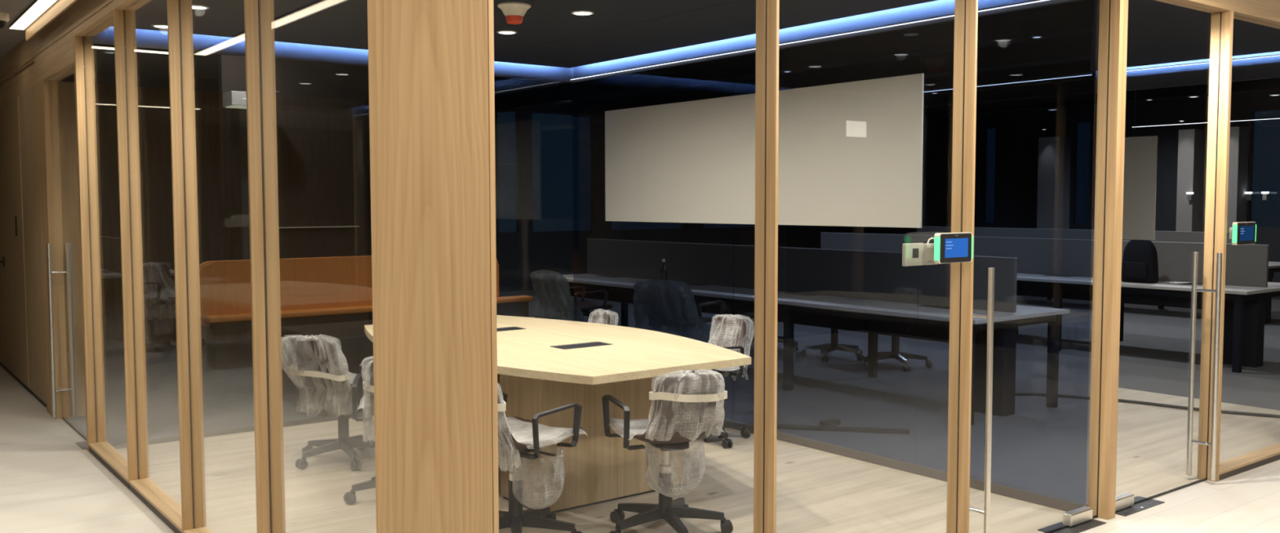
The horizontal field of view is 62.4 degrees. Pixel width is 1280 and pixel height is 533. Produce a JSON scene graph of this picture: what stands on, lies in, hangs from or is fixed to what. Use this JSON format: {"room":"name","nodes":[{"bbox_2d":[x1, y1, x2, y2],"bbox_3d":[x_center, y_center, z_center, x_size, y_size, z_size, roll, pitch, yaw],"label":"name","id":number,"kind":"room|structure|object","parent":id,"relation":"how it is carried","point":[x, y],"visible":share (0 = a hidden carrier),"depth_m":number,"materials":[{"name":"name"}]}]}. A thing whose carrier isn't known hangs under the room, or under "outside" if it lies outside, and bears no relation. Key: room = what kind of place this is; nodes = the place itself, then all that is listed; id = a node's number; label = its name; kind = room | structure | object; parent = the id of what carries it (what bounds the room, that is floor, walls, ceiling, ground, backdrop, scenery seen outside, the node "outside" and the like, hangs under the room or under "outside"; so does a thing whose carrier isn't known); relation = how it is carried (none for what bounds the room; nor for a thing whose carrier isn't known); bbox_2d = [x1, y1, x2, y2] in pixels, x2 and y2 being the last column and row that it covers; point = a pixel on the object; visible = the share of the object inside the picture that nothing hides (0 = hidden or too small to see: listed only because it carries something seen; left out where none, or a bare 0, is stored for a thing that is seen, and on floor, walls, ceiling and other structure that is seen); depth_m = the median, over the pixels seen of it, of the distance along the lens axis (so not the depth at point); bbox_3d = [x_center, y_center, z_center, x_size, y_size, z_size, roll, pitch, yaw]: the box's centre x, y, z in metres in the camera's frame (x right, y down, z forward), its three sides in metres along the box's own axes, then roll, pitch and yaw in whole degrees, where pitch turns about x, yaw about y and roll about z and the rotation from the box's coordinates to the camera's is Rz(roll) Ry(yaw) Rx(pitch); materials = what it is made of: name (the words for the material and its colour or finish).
{"room":"office","nodes":[
{"label":"office","id":0,"kind":"room"},
{"bbox_2d":[0,0,34,58],"bbox_3d":[0.041,-1.611,5.614,12.200,0.100,15.000,-3,4,-37],"label":"ceiling","id":1,"kind":"structure","parent":0,"point":[10,38],"depth_m":7.42,"materials":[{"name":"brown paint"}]},
{"bbox_2d":[0,11,9,28],"bbox_3d":[-4.121,-1.574,6.777,0.140,0.100,0.140,-3,4,-37],"label":"dome camera","id":2,"kind":"object","parent":1,"relation":"attached to","point":[4,17],"visible":1,"depth_m":6.76,"materials":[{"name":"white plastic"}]},
{"bbox_2d":[8,0,77,40],"bbox_3d":[-1.259,-1.374,3.344,0.110,0.094,9.960,-3,4,-37],"label":"ceiling light","id":3,"kind":"object","parent":1,"relation":"attached to","point":[40,13],"visible":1,"depth_m":6.64,"materials":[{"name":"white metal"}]},
{"bbox_2d":[9,0,57,30],"bbox_3d":[-1.264,-1.401,3.332,0.086,0.004,9.947,-3,4,-37],"label":"diffuser","id":4,"kind":"object","parent":3,"relation":"attached to","point":[37,10],"depth_m":6.70,"materials":[{"name":"plastic"}]},
{"bbox_2d":[0,84,46,404],"bbox_3d":[-5.279,-0.227,8.945,0.100,2.295,3.380,-3,4,-37],"label":"wall","id":5,"kind":"structure","parent":0,"point":[27,99],"depth_m":7.91,"materials":[{"name":"brown wood"}]},
{"bbox_2d":[0,95,29,387],"bbox_3d":[-5.252,-0.216,8.765,0.076,2.275,1.400,-3,4,-37],"label":"door","id":6,"kind":"structure","parent":5,"relation":"in","point":[11,225],"depth_m":8.69,"materials":[{"name":"brown wood"}]},
{"bbox_2d":[0,362,46,407],"bbox_3d":[-5.269,0.943,9.022,0.080,0.050,3.380,-3,4,-37],"label":"baseboard","id":7,"kind":"structure","parent":5,"relation":"attached to","point":[1,364],"depth_m":8.64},
{"bbox_2d":[0,36,74,104],"bbox_3d":[-4.827,-1.412,8.279,0.100,0.149,4.875,-3,4,-37],"label":"trim","id":8,"kind":"structure","parent":5,"relation":"attached to","point":[60,60],"depth_m":7.17,"materials":[{"name":"brown wood"}]},
{"bbox_2d":[35,80,85,419],"bbox_3d":[-4.080,-0.118,7.519,0.265,2.345,0.350,-3,4,-37],"label":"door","id":9,"kind":"structure","parent":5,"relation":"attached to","point":[55,109],"depth_m":7.36,"materials":[{"name":"brown wood"}]},
{"bbox_2d":[0,0,151,86],"bbox_3d":[-3.510,-1.498,6.550,0.100,0.225,9.210,-3,4,-37],"label":"trim","id":10,"kind":"structure","parent":0,"point":[82,17],"depth_m":6.50,"materials":[{"name":"brown wood"}]},
{"bbox_2d":[88,441,128,488],"bbox_3d":[-2.983,-0.101,5.949,0.100,2.495,1.074,-3,4,-37],"label":"trim","id":11,"kind":"structure","parent":10,"relation":"attached to","point":[108,456],"depth_m":6.04,"materials":[{"name":"brown wood"}]},
{"bbox_2d":[113,8,149,480],"bbox_3d":[-2.652,-0.098,5.515,0.100,2.450,0.016,-3,4,-37],"label":"post","id":12,"kind":"object","parent":10,"relation":"attached to","point":[124,20],"visible":1,"depth_m":5.51,"materials":[{"name":"brown wood"}]},
{"bbox_2d":[128,478,182,532],"bbox_3d":[-2.326,-0.050,5.093,0.100,2.495,1.054,-3,4,-37],"label":"trim","id":13,"kind":"structure","parent":10,"relation":"attached to","point":[157,500],"depth_m":5.18,"materials":[{"name":"brown wood"}]},
{"bbox_2d":[166,0,206,530],"bbox_3d":[-2.001,-0.048,4.667,0.100,2.450,0.016,-3,4,-37],"label":"post","id":14,"kind":"object","parent":10,"relation":"attached to","point":[180,12],"visible":1,"depth_m":4.66,"materials":[{"name":"brown wood"}]},
{"bbox_2d":[182,526,213,532],"bbox_3d":[-1.679,-0.001,4.248,0.100,2.495,1.044,-3,4,-37],"label":"trim","id":15,"kind":"structure","parent":10,"relation":"attached to","point":[202,530],"depth_m":4.70,"materials":[{"name":"brown wood"}]},
{"bbox_2d":[244,0,285,532],"bbox_3d":[-1.357,0.002,3.827,0.100,2.450,0.016,-3,4,-37],"label":"post","id":16,"kind":"object","parent":10,"relation":"attached to","point":[259,15],"visible":1,"depth_m":3.82,"materials":[{"name":"brown wood"}]},
{"bbox_2d":[95,99,115,105],"bbox_3d":[-6.351,-1.975,12.572,0.312,0.050,0.659,-3,4,-37],"label":"ceiling light","id":17,"kind":"object","parent":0,"point":[97,101],"depth_m":12.78,"materials":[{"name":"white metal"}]},
{"bbox_2d":[137,102,169,107],"bbox_3d":[-5.925,-1.995,12.895,0.458,0.050,0.659,-3,4,-37],"label":"ceiling light","id":18,"kind":"object","parent":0,"point":[140,104],"depth_m":13.11,"materials":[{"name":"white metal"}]},
{"bbox_2d":[95,103,199,109],"bbox_3d":[-6.393,-1.971,12.896,1.946,0.004,0.097,-3,4,-37],"label":"diffuser","id":19,"kind":"object","parent":18,"relation":"attached to","point":[157,105],"depth_m":13.12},
{"bbox_2d":[217,53,371,260],"bbox_3d":[-2.922,-0.793,11.149,2.850,3.250,0.100,-3,4,-37],"label":"wall","id":20,"kind":"structure","parent":0,"point":[322,108],"depth_m":10.80,"materials":[{"name":"brown wood"}]},
{"bbox_2d":[222,107,242,260],"bbox_3d":[-3.933,-0.316,10.244,0.110,2.410,0.150,-3,4,-37],"label":"trim","id":21,"kind":"structure","parent":20,"relation":"attached to","point":[231,131],"depth_m":10.16,"materials":[{"name":"wood"}]},
{"bbox_2d":[222,90,246,108],"bbox_3d":[-3.784,-1.600,10.182,0.370,0.140,0.290,-3,4,-37],"label":"light","id":22,"kind":"object","parent":20,"relation":"attached to","point":[232,99],"visible":0.43,"depth_m":10.02,"materials":[{"name":"white plastic"}]},
{"bbox_2d":[225,105,246,108],"bbox_3d":[-3.787,-1.534,10.190,0.330,0.008,0.260,-3,4,-37],"label":"diffuser","id":23,"kind":"object","parent":22,"relation":"attached to","point":[226,106],"depth_m":10.10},
{"bbox_2d":[239,109,250,259],"bbox_3d":[-3.806,-0.326,10.410,0.285,2.410,0.040,-3,4,-37],"label":"door","id":24,"kind":"structure","parent":20,"relation":"in","point":[242,113],"depth_m":10.32,"materials":[{"name":"wood"}]},
{"bbox_2d":[278,226,359,228],"bbox_3d":[-3.300,-0.403,10.803,0.900,0.010,0.025,-3,4,-37],"label":"trim","id":25,"kind":"structure","parent":20,"relation":"attached to","point":[320,226],"depth_m":10.83,"materials":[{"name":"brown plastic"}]},
{"bbox_2d":[84,26,572,82],"bbox_3d":[-1.915,-1.567,7.326,3.470,0.348,0.032,-3,4,-37],"label":"ceiling light","id":26,"kind":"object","parent":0,"point":[149,39],"depth_m":7.05,"materials":[{"name":"plastic"}]},
{"bbox_2d":[60,71,845,315],"bbox_3d":[-1.895,-1.222,18.220,16.805,3.250,0.100,-3,4,-37],"label":"wall","id":27,"kind":"structure","parent":0,"point":[524,251],"depth_m":14.99,"materials":[{"name":"black paint"}]},
{"bbox_2d":[604,73,924,227],"bbox_3d":[0.634,-0.694,6.886,0.014,0.833,2.940,-3,4,-37],"label":"whiteboard","id":28,"kind":"object","parent":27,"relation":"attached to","point":[851,153],"visible":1,"depth_m":6.50,"materials":[{"name":"grey"}]},
{"bbox_2d":[111,0,937,67],"bbox_3d":[-0.576,-1.408,5.506,3.385,0.052,4.340,-3,4,-37],"label":"ceiling","id":29,"kind":"structure","parent":0,"point":[548,34],"depth_m":6.16,"materials":[{"name":"black paint"}]},
{"bbox_2d":[151,23,167,28],"bbox_3d":[-2.824,-1.422,6.259,0.124,0.006,0.124,-3,4,-37],"label":"recessed light","id":30,"kind":"object","parent":29,"relation":"in","point":[157,25],"visible":0.61,"depth_m":6.23,"materials":[{"name":"white plastic"}]},
{"bbox_2d":[191,4,208,9],"bbox_3d":[-2.368,-1.386,5.648,0.124,0.006,0.124,-3,4,-37],"label":"recessed light","id":31,"kind":"object","parent":29,"relation":"in","point":[193,6],"visible":0.67,"depth_m":5.63,"materials":[{"name":"white plastic"}]},
{"bbox_2d":[497,30,516,34],"bbox_3d":[-0.818,-1.440,6.504,0.124,0.006,0.124,-3,4,-37],"label":"recessed light","id":32,"kind":"object","parent":29,"relation":"in","point":[504,32],"visible":1,"depth_m":6.48,"materials":[{"name":"white plastic"}]},
{"bbox_2d":[497,1,530,24],"bbox_3d":[-0.669,-1.342,5.628,0.176,0.097,0.176,-3,4,-37],"label":"fire alarm","id":33,"kind":"object","parent":29,"relation":"attached to","point":[514,12],"visible":1,"depth_m":5.58,"materials":[{"name":"white plastic"}]},
{"bbox_2d":[571,10,593,15],"bbox_3d":[-0.317,-1.401,5.848,0.124,0.006,0.124,-3,4,-37],"label":"recessed light","id":34,"kind":"object","parent":29,"relation":"in","point":[575,12],"visible":1,"depth_m":5.83,"materials":[{"name":"white plastic"}]},
{"bbox_2d":[93,0,1092,102],"bbox_3d":[1.944,-2.599,13.110,16.805,0.100,13.340,-3,4,-37],"label":"ceiling","id":35,"kind":"structure","parent":0,"point":[148,61],"depth_m":13.29,"materials":[{"name":"paint"}]},
{"bbox_2d":[494,76,542,89],"bbox_3d":[-0.018,-2.327,11.413,0.320,0.230,12.870,-3,4,-37],"label":"beam","id":36,"kind":"structure","parent":35,"relation":"attached to","point":[500,82],"depth_m":13.42,"materials":[{"name":"paint"}]},
{"bbox_2d":[494,0,1094,112],"bbox_3d":[1.491,-2.400,12.566,0.320,0.230,12.870,-3,4,-37],"label":"beam","id":37,"kind":"structure","parent":35,"relation":"attached to","point":[1075,17],"depth_m":11.50,"materials":[{"name":"black paint"}]},
{"bbox_2d":[569,47,755,79],"bbox_3d":[0.092,-1.427,7.478,0.058,0.010,2.118,-3,4,-37],"label":"ceiling light","id":38,"kind":"object","parent":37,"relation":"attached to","point":[753,48],"depth_m":7.39,"materials":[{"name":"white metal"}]},
{"bbox_2d":[571,32,1092,116],"bbox_3d":[2.841,-2.465,13.597,0.320,0.230,12.870,-3,4,-37],"label":"beam","id":39,"kind":"structure","parent":35,"relation":"attached to","point":[1075,47],"depth_m":13.10,"materials":[{"name":"paint"}]},
{"bbox_2d":[923,59,1095,95],"bbox_3d":[4.191,-2.530,14.629,0.320,0.230,12.870,-3,4,-37],"label":"beam","id":40,"kind":"structure","parent":35,"relation":"attached to","point":[1077,67],"depth_m":13.52,"materials":[{"name":"paint"}]},
{"bbox_2d":[924,86,953,92],"bbox_3d":[2.770,-1.637,9.787,0.020,0.022,0.318,-3,4,-37],"label":"ceiling light","id":41,"kind":"object","parent":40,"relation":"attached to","point":[945,88],"depth_m":9.78,"materials":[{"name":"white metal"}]},
{"bbox_2d":[976,72,1092,86],"bbox_3d":[3.350,-1.593,9.031,0.020,0.022,1.088,-3,4,-37],"label":"ceiling light","id":42,"kind":"object","parent":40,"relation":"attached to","point":[1020,81],"depth_m":8.99,"materials":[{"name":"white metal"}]},
{"bbox_2d":[923,78,1095,108],"bbox_3d":[5.540,-2.594,15.660,0.320,0.230,12.870,-3,4,-37],"label":"beam","id":43,"kind":"structure","parent":35,"relation":"attached to","point":[1082,86],"depth_m":15.40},
{"bbox_2d":[923,77,1279,118],"bbox_3d":[6.890,-2.659,16.692,0.320,0.230,12.870,-3,4,-37],"label":"beam","id":44,"kind":"structure","parent":35,"relation":"attached to","point":[1267,84],"depth_m":16.28,"materials":[{"name":"paint"}]},
{"bbox_2d":[1095,51,1279,93],"bbox_3d":[4.300,-1.796,7.791,0.040,0.870,1.950,-3,4,-37],"label":"trim","id":45,"kind":"structure","parent":35,"relation":"attached to","point":[1263,68],"depth_m":7.97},
{"bbox_2d":[1126,61,1209,71],"bbox_3d":[4.006,-1.524,8.028,0.088,0.010,0.637,-3,4,-37],"label":"ceiling light","id":46,"kind":"object","parent":45,"relation":"attached to","point":[1202,62],"depth_m":8.06,"materials":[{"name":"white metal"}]},
{"bbox_2d":[1231,53,1279,60],"bbox_3d":[4.387,-1.495,7.531,0.088,0.010,0.334,-3,4,-37],"label":"ceiling light","id":47,"kind":"object","parent":45,"relation":"attached to","point":[1277,54],"depth_m":7.56,"materials":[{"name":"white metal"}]},
{"bbox_2d":[0,289,1279,532],"bbox_3d":[2.165,0.950,9.917,20.600,0.100,19.000,-3,4,-37],"label":"floor","id":48,"kind":"structure","parent":0,"point":[1041,448],"depth_m":6.43,"materials":[{"name":"beige wood"}]},
{"bbox_2d":[73,35,106,451],"bbox_3d":[-3.325,-0.127,6.394,0.100,2.495,0.050,-3,4,-37],"label":"post","id":49,"kind":"object","parent":48,"relation":"on","point":[83,52],"visible":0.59,"depth_m":6.37,"materials":[{"name":"brown wood"}]},
{"bbox_2d":[46,67,87,449],"bbox_3d":[-3.691,-0.078,6.873,0.149,2.341,1.142,-3,4,-37],"label":"door","id":50,"kind":"structure","parent":49,"relation":"attached to","point":[82,445],"depth_m":7.28,"materials":[{"name":"clear glass"}]},
{"bbox_2d":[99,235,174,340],"bbox_3d":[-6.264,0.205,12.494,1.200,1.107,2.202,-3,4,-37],"label":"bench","id":51,"kind":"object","parent":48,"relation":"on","point":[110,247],"visible":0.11,"depth_m":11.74,"materials":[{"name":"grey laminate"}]},
{"bbox_2d":[142,262,205,352],"bbox_3d":[-4.844,0.404,10.964,0.705,0.889,0.657,2,4,31],"label":"office chair","id":52,"kind":"object","parent":48,"relation":"on","point":[158,286],"visible":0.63,"depth_m":10.94,"materials":[{"name":"grey plastic"}]},
{"bbox_2d":[110,412,371,448],"bbox_3d":[-1.907,1.040,7.481,3.470,0.030,0.024,-3,4,-37],"label":"trim","id":53,"kind":"structure","parent":48,"relation":"on","point":[212,433],"depth_m":6.91,"materials":[{"name":"wood"}]},
{"bbox_2d":[280,320,373,417],"bbox_3d":[-1.973,0.738,8.081,1.282,0.560,0.960,-3,4,-37],"label":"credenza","id":54,"kind":"object","parent":48,"relation":"on","point":[351,338],"visible":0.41,"depth_m":7.65,"materials":[{"name":"brown wood"}]},
{"bbox_2d":[281,334,374,471],"bbox_3d":[-1.758,0.745,6.155,0.561,0.776,0.620,1,4,24],"label":"office chair","id":55,"kind":"object","parent":48,"relation":"on","point":[316,366],"visible":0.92,"depth_m":5.95,"materials":[{"name":"white plastic"}]},
{"bbox_2d":[343,357,375,505],"bbox_3d":[-1.198,0.792,5.341,0.604,0.778,0.612,-1,4,-9],"label":"office chair","id":56,"kind":"object","parent":48,"relation":"on","point":[365,403],"visible":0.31,"depth_m":5.23,"materials":[{"name":"white plastic"}]},
{"bbox_2d":[199,255,533,369],"bbox_3d":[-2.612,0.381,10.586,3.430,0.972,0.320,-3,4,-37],"label":"desk","id":57,"kind":"object","parent":48,"relation":"on","point":[337,289],"visible":0.52,"depth_m":10.03,"materials":[{"name":"orange laminate"}]},
{"bbox_2d":[367,0,493,532],"bbox_3d":[-0.575,0.074,2.981,0.336,2.495,0.092,0,3,6],"label":"pillar","id":58,"kind":"structure","parent":48,"relation":"on","point":[428,60],"depth_m":2.93,"materials":[{"name":"brown wood"}]},
{"bbox_2d":[487,0,498,532],"bbox_3d":[-0.434,0.075,2.964,0.016,2.495,0.100,-3,4,-37],"label":"trim","id":59,"kind":"structure","parent":58,"relation":"attached to","point":[490,2],"depth_m":2.92,"materials":[{"name":"brown wood"}]},
{"bbox_2d":[497,382,587,532],"bbox_3d":[-0.571,0.830,4.659,0.582,0.784,0.636,3,4,38],"label":"office chair","id":60,"kind":"object","parent":48,"relation":"on","point":[517,437],"visible":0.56,"depth_m":4.62,"materials":[{"name":"white plastic"}]},
{"bbox_2d":[364,315,751,513],"bbox_3d":[-0.586,0.774,5.924,1.530,0.743,2.490,-3,4,-37],"label":"meeting table","id":61,"kind":"object","parent":48,"relation":"on","point":[544,364],"visible":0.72,"depth_m":5.25,"materials":[{"name":"brown wood"}]},
{"bbox_2d":[530,269,613,322],"bbox_3d":[-0.627,0.468,9.743,0.732,0.892,0.803,-1,4,-16],"label":"office chair","id":62,"kind":"object","parent":48,"relation":"on","point":[552,289],"visible":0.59,"depth_m":9.55,"materials":[{"name":"fabric"}]},
{"bbox_2d":[587,308,618,325],"bbox_3d":[-0.437,0.683,7.213,0.580,0.767,0.574,-2,4,-26],"label":"office chair","id":63,"kind":"object","parent":48,"relation":"on","point":[597,316],"visible":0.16,"depth_m":7.30,"materials":[{"name":"white plastic"}]},
{"bbox_2d":[600,369,733,532],"bbox_3d":[0.122,0.818,4.757,0.592,0.792,0.602,-1,4,-22],"label":"office chair","id":64,"kind":"object","parent":48,"relation":"on","point":[685,407],"visible":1,"depth_m":4.62,"materials":[{"name":"white translucent fabric"},{"name":"black plastic"},{"name":"metal"}]},
{"bbox_2d":[632,279,725,387],"bbox_3d":[0.326,0.533,8.642,0.786,0.892,0.758,2,4,34],"label":"office chair","id":65,"kind":"object","parent":48,"relation":"on","point":[664,306],"visible":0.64,"depth_m":8.36,"materials":[{"name":"black fabric"}]},
{"bbox_2d":[686,314,753,448],"bbox_3d":[0.413,0.707,6.684,0.616,0.781,0.584,-3,5,-40],"label":"office chair","id":66,"kind":"object","parent":48,"relation":"on","point":[730,334],"visible":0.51,"depth_m":6.74,"materials":[{"name":"white plastic"}]},
{"bbox_2d":[753,0,779,532],"bbox_3d":[0.432,0.033,3.627,0.013,2.495,0.100,-3,4,-37],"label":"post","id":67,"kind":"object","parent":48,"relation":"on","point":[767,11],"visible":1,"depth_m":3.62,"materials":[{"name":"brown wood"}]},
{"bbox_2d":[744,336,798,351],"bbox_3d":[1.375,0.417,10.849,0.655,0.854,0.656,-2,4,-29],"label":"office chair","id":68,"kind":"object","parent":48,"relation":"on","point":[780,339],"visible":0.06,"depth_m":10.78,"materials":[{"name":"grey plastic"}]},
{"bbox_2d":[563,238,1070,425],"bbox_3d":[1.016,0.373,9.489,1.140,1.107,5.432,-3,4,-37],"label":"office desk","id":69,"kind":"object","parent":48,"relation":"on","point":[872,293],"visible":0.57,"depth_m":8.41,"materials":[{"name":"grey laminate"}]},
{"bbox_2d":[659,258,666,279],"bbox_3d":[0.225,0.049,10.092,0.072,0.242,0.072,-3,4,-37],"label":"bottle","id":70,"kind":"object","parent":69,"relation":"on","point":[663,271],"visible":0.79,"depth_m":10.07,"materials":[{"name":"black plastic"}]},
{"bbox_2d":[569,288,1018,342],"bbox_3d":[1.016,0.352,9.487,0.780,0.110,4.830,-3,4,-37],"label":"cable tray","id":71,"kind":"object","parent":69,"relation":"on","point":[841,323],"depth_m":8.19,"materials":[{"name":"black metal"}]},
{"bbox_2d":[748,418,909,434],"bbox_3d":[1.250,1.057,7.054,1.049,0.035,0.265,1,4,11],"label":"rail","id":72,"kind":"object","parent":48,"relation":"on","point":[831,424],"visible":0.93,"depth_m":6.93,"materials":[{"name":"metal"}]},
{"bbox_2d":[800,328,864,362],"bbox_3d":[1.907,0.455,10.194,0.616,0.854,0.685,3,5,43],"label":"office chair","id":73,"kind":"object","parent":48,"relation":"on","point":[827,348],"visible":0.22,"depth_m":10.18,"materials":[{"name":"black plastic"}]},
{"bbox_2d":[863,335,932,372],"bbox_3d":[2.344,0.490,9.645,0.685,0.849,0.638,-2,4,-24],"label":"office chair","id":74,"kind":"object","parent":48,"relation":"on","point":[902,357],"visible":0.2,"depth_m":9.60,"materials":[{"name":"black plastic"}]},
{"bbox_2d":[724,417,1087,511],"bbox_3d":[0.809,1.065,6.802,0.042,0.050,4.380,-3,4,-37],"label":"floor track","id":75,"kind":"structure","parent":48,"relation":"on","point":[1011,491],"depth_m":5.83,"materials":[{"name":"metal"}]},
{"bbox_2d":[946,0,977,532],"bbox_3d":[1.308,-0.009,4.296,0.015,2.495,0.100,-3,4,-37],"label":"post","id":76,"kind":"object","parent":48,"relation":"on","point":[966,11],"visible":1,"depth_m":4.29,"materials":[{"name":"brown wood"}]},
{"bbox_2d":[820,231,1279,373],"bbox_3d":[4.097,0.230,11.769,1.330,1.107,5.552,-3,4,-37],"label":"bench","id":77,"kind":"object","parent":48,"relation":"on","point":[1059,269],"visible":0.46,"depth_m":10.27,"materials":[{"name":"grey laminate"}]},
{"bbox_2d":[1120,240,1159,283],"bbox_3d":[4.826,-0.081,10.220,0.223,0.468,0.346,-3,4,-37],"label":"office chair","id":78,"kind":"object","parent":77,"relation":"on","point":[1140,264],"visible":0.84,"depth_m":10.13,"materials":[{"name":"black fabric"}]},
{"bbox_2d":[1016,285,1266,310],"bbox_3d":[4.098,0.208,11.767,0.970,0.110,4.950,-3,4,-37],"label":"desk","id":79,"kind":"object","parent":77,"relation":"on","point":[1126,298],"depth_m":10.15,"materials":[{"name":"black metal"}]},
{"bbox_2d":[916,226,1279,323],"bbox_3d":[6.240,0.018,15.198,1.350,1.107,5.502,-3,4,-37],"label":"bench","id":80,"kind":"object","parent":48,"relation":"on","point":[1086,234],"visible":0.14,"depth_m":15.20,"materials":[{"name":"grey laminate"}]},
{"bbox_2d":[1087,0,1128,519],"bbox_3d":[2.202,-0.052,4.979,0.072,2.495,0.100,-3,4,-37],"label":"post","id":81,"kind":"object","parent":48,"relation":"on","point":[1113,14],"visible":0.89,"depth_m":4.95,"materials":[{"name":"brown wood"}]},
{"bbox_2d":[968,267,1106,532],"bbox_3d":[1.744,-0.028,4.629,1.074,2.491,0.150,-3,4,-37],"label":"door","id":82,"kind":"structure","parent":81,"relation":"attached to","point":[1081,519],"depth_m":4.36,"materials":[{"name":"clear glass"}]},
{"bbox_2d":[1115,252,1222,516],"bbox_3d":[2.643,-0.071,5.316,1.029,2.491,0.150,-3,4,-37],"label":"door","id":83,"kind":"structure","parent":81,"relation":"attached to","point":[1126,504],"depth_m":5.58,"materials":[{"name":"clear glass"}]},
{"bbox_2d":[1015,392,1279,417],"bbox_3d":[3.699,1.017,7.726,2.261,0.022,0.530,1,4,19],"label":"cable","id":84,"kind":"object","parent":48,"relation":"on","point":[1016,393],"visible":0.54,"depth_m":7.75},
{"bbox_2d":[1196,10,1233,481],"bbox_3d":[3.067,-0.094,5.640,0.032,2.495,0.100,-3,4,-37],"label":"post","id":85,"kind":"object","parent":48,"relation":"on","point":[1221,23],"visible":0.93,"depth_m":5.62,"materials":[{"name":"brown wood"}]},
{"bbox_2d":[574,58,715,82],"bbox_3d":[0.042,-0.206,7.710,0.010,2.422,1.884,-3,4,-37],"label":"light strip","id":86,"kind":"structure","parent":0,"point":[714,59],"depth_m":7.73,"materials":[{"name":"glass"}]},
{"bbox_2d":[572,0,1079,83],"bbox_3d":[0.794,-1.531,6.651,0.032,0.348,4.400,-3,4,-37],"label":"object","id":87,"kind":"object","parent":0,"point":[939,7],"depth_m":6.31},
{"bbox_2d":[778,13,954,44],"bbox_3d":[1.241,-1.338,5.980,0.058,0.010,1.288,-3,4,-37],"label":"ceiling light","id":88,"kind":"object","parent":87,"relation":"attached to","point":[891,25],"depth_m":5.95,"materials":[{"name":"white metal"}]},
{"bbox_2d":[977,0,1047,12],"bbox_3d":[1.820,-1.294,5.224,0.056,0.010,0.382,-3,4,-37],"label":"ceiling light","id":89,"kind":"object","parent":87,"relation":"attached to","point":[1033,1],"depth_m":5.24,"materials":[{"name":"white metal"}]},
{"bbox_2d":[1036,136,1071,229],"bbox_3d":[7.409,-0.984,18.961,0.350,2.650,0.420,-3,4,-37],"label":"wall column","id":90,"kind":"structure","parent":0,"point":[1054,153],"depth_m":18.80,"materials":[{"name":"grey paint"}]},
{"bbox_2d":[845,90,1279,299],"bbox_3d":[8.477,-1.224,17.919,0.100,3.250,12.990,-3,4,-37],"label":"wall","id":91,"kind":"structure","parent":0,"point":[1018,133],"depth_m":19.37,"materials":[{"name":"black paint"}]},
{"bbox_2d":[1122,98,1157,239],"bbox_3d":[3.903,-0.828,8.357,0.012,1.230,0.362,-3,4,-37],"label":"wall column","id":92,"kind":"structure","parent":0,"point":[1140,153],"depth_m":8.32,"materials":[{"name":"grey paint"}]},
{"bbox_2d":[1132,120,1208,127],"bbox_3d":[7.153,-1.947,14.338,0.438,0.030,1.126,-3,4,-37],"label":"ceiling light","id":93,"kind":"object","parent":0,"point":[1206,122],"depth_m":14.49,"materials":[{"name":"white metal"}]},
{"bbox_2d":[1090,0,1279,71],"bbox_3d":[2.931,-1.491,6.759,3.250,0.050,1.950,-3,4,-37],"label":"ceiling","id":94,"kind":"structure","parent":0,"point":[1158,32],"depth_m":6.73,"materials":[{"name":"black paint"}]},
{"bbox_2d":[1175,128,1204,231],"bbox_3d":[8.865,-0.872,17.063,0.350,2.650,0.250,-3,4,-37],"label":"wall column","id":95,"kind":"structure","parent":0,"point":[1191,143],"depth_m":16.93,"materials":[{"name":"grey paint"}]},
{"bbox_2d":[1155,0,1279,28],"bbox_3d":[2.794,-1.438,5.351,8.160,0.225,0.100,-3,4,-37],"label":"trim","id":96,"kind":"structure","parent":0,"point":[1264,12],"depth_m":5.64,"materials":[{"name":"brown wood"}]},
{"bbox_2d":[1218,443,1279,480],"bbox_3d":[3.506,-0.115,5.975,1.073,2.495,0.100,-3,4,-37],"label":"window","id":97,"kind":"structure","parent":96,"relation":"attached to","point":[1229,468],"depth_m":5.96,"materials":[{"name":"beige wood"}]},
{"bbox_2d":[1229,222,1256,244],"bbox_3d":[3.235,-0.180,5.710,0.242,0.122,0.078,-3,4,-37],"label":"tablet","id":98,"kind":"object","parent":97,"relation":"attached to","point":[1241,233],"visible":1,"depth_m":5.66,"materials":[{"name":"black plastic"}]},
{"bbox_3d":[0.870,0.012,3.961,1.089,2.495,0.100,-3,4,-37],"label":"window","id":99,"kind":"structure","parent":96,"relation":"attached to","visible":0},
{"bbox_2d":[902,243,924,266],"bbox_3d":[1.065,-0.047,4.121,0.116,0.088,0.018,-3,4,-37],"label":"reader","id":100,"kind":"object","parent":99,"relation":"attached to","point":[913,254],"visible":1,"depth_m":4.11,"materials":[{"name":"white plastic"}]},
{"bbox_2d":[923,237,938,265],"bbox_3d":[1.151,-0.062,4.193,0.081,0.109,0.027,-3,4,-37],"label":"padlock","id":101,"kind":"object","parent":99,"relation":"attached to","point":[928,247],"visible":0.73,"depth_m":4.17,"materials":[{"name":"white plastic"}]},
{"bbox_2d":[933,231,973,263],"bbox_3d":[1.214,-0.075,4.166,0.225,0.118,0.078,-3,4,-37],"label":"tablet","id":102,"kind":"object","parent":99,"relation":"attached to","point":[948,247],"visible":1,"depth_m":4.12,"materials":[{"name":"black plastic"}]},
{"bbox_2d":[1226,126,1248,232],"bbox_3d":[9.275,-0.841,16.528,0.350,2.650,0.240,-3,4,-37],"label":"wall column","id":103,"kind":"structure","parent":0,"point":[1239,135],"depth_m":16.36,"materials":[{"name":"grey paint"}]},
{"bbox_2d":[1244,191,1252,199],"bbox_3d":[9.448,-1.095,16.418,0.070,0.130,0.090,-3,4,-37],"label":"wall lamp","id":104,"kind":"object","parent":103,"relation":"attached to","point":[1248,194],"visible":1,"depth_m":16.40,"materials":[{"name":"metal"}]},
{"bbox_2d":[1230,115,1279,121],"bbox_3d":[7.826,-1.895,13.465,0.438,0.030,0.725,-3,4,-37],"label":"ceiling light","id":105,"kind":"object","parent":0,"point":[1276,117],"depth_m":13.63,"materials":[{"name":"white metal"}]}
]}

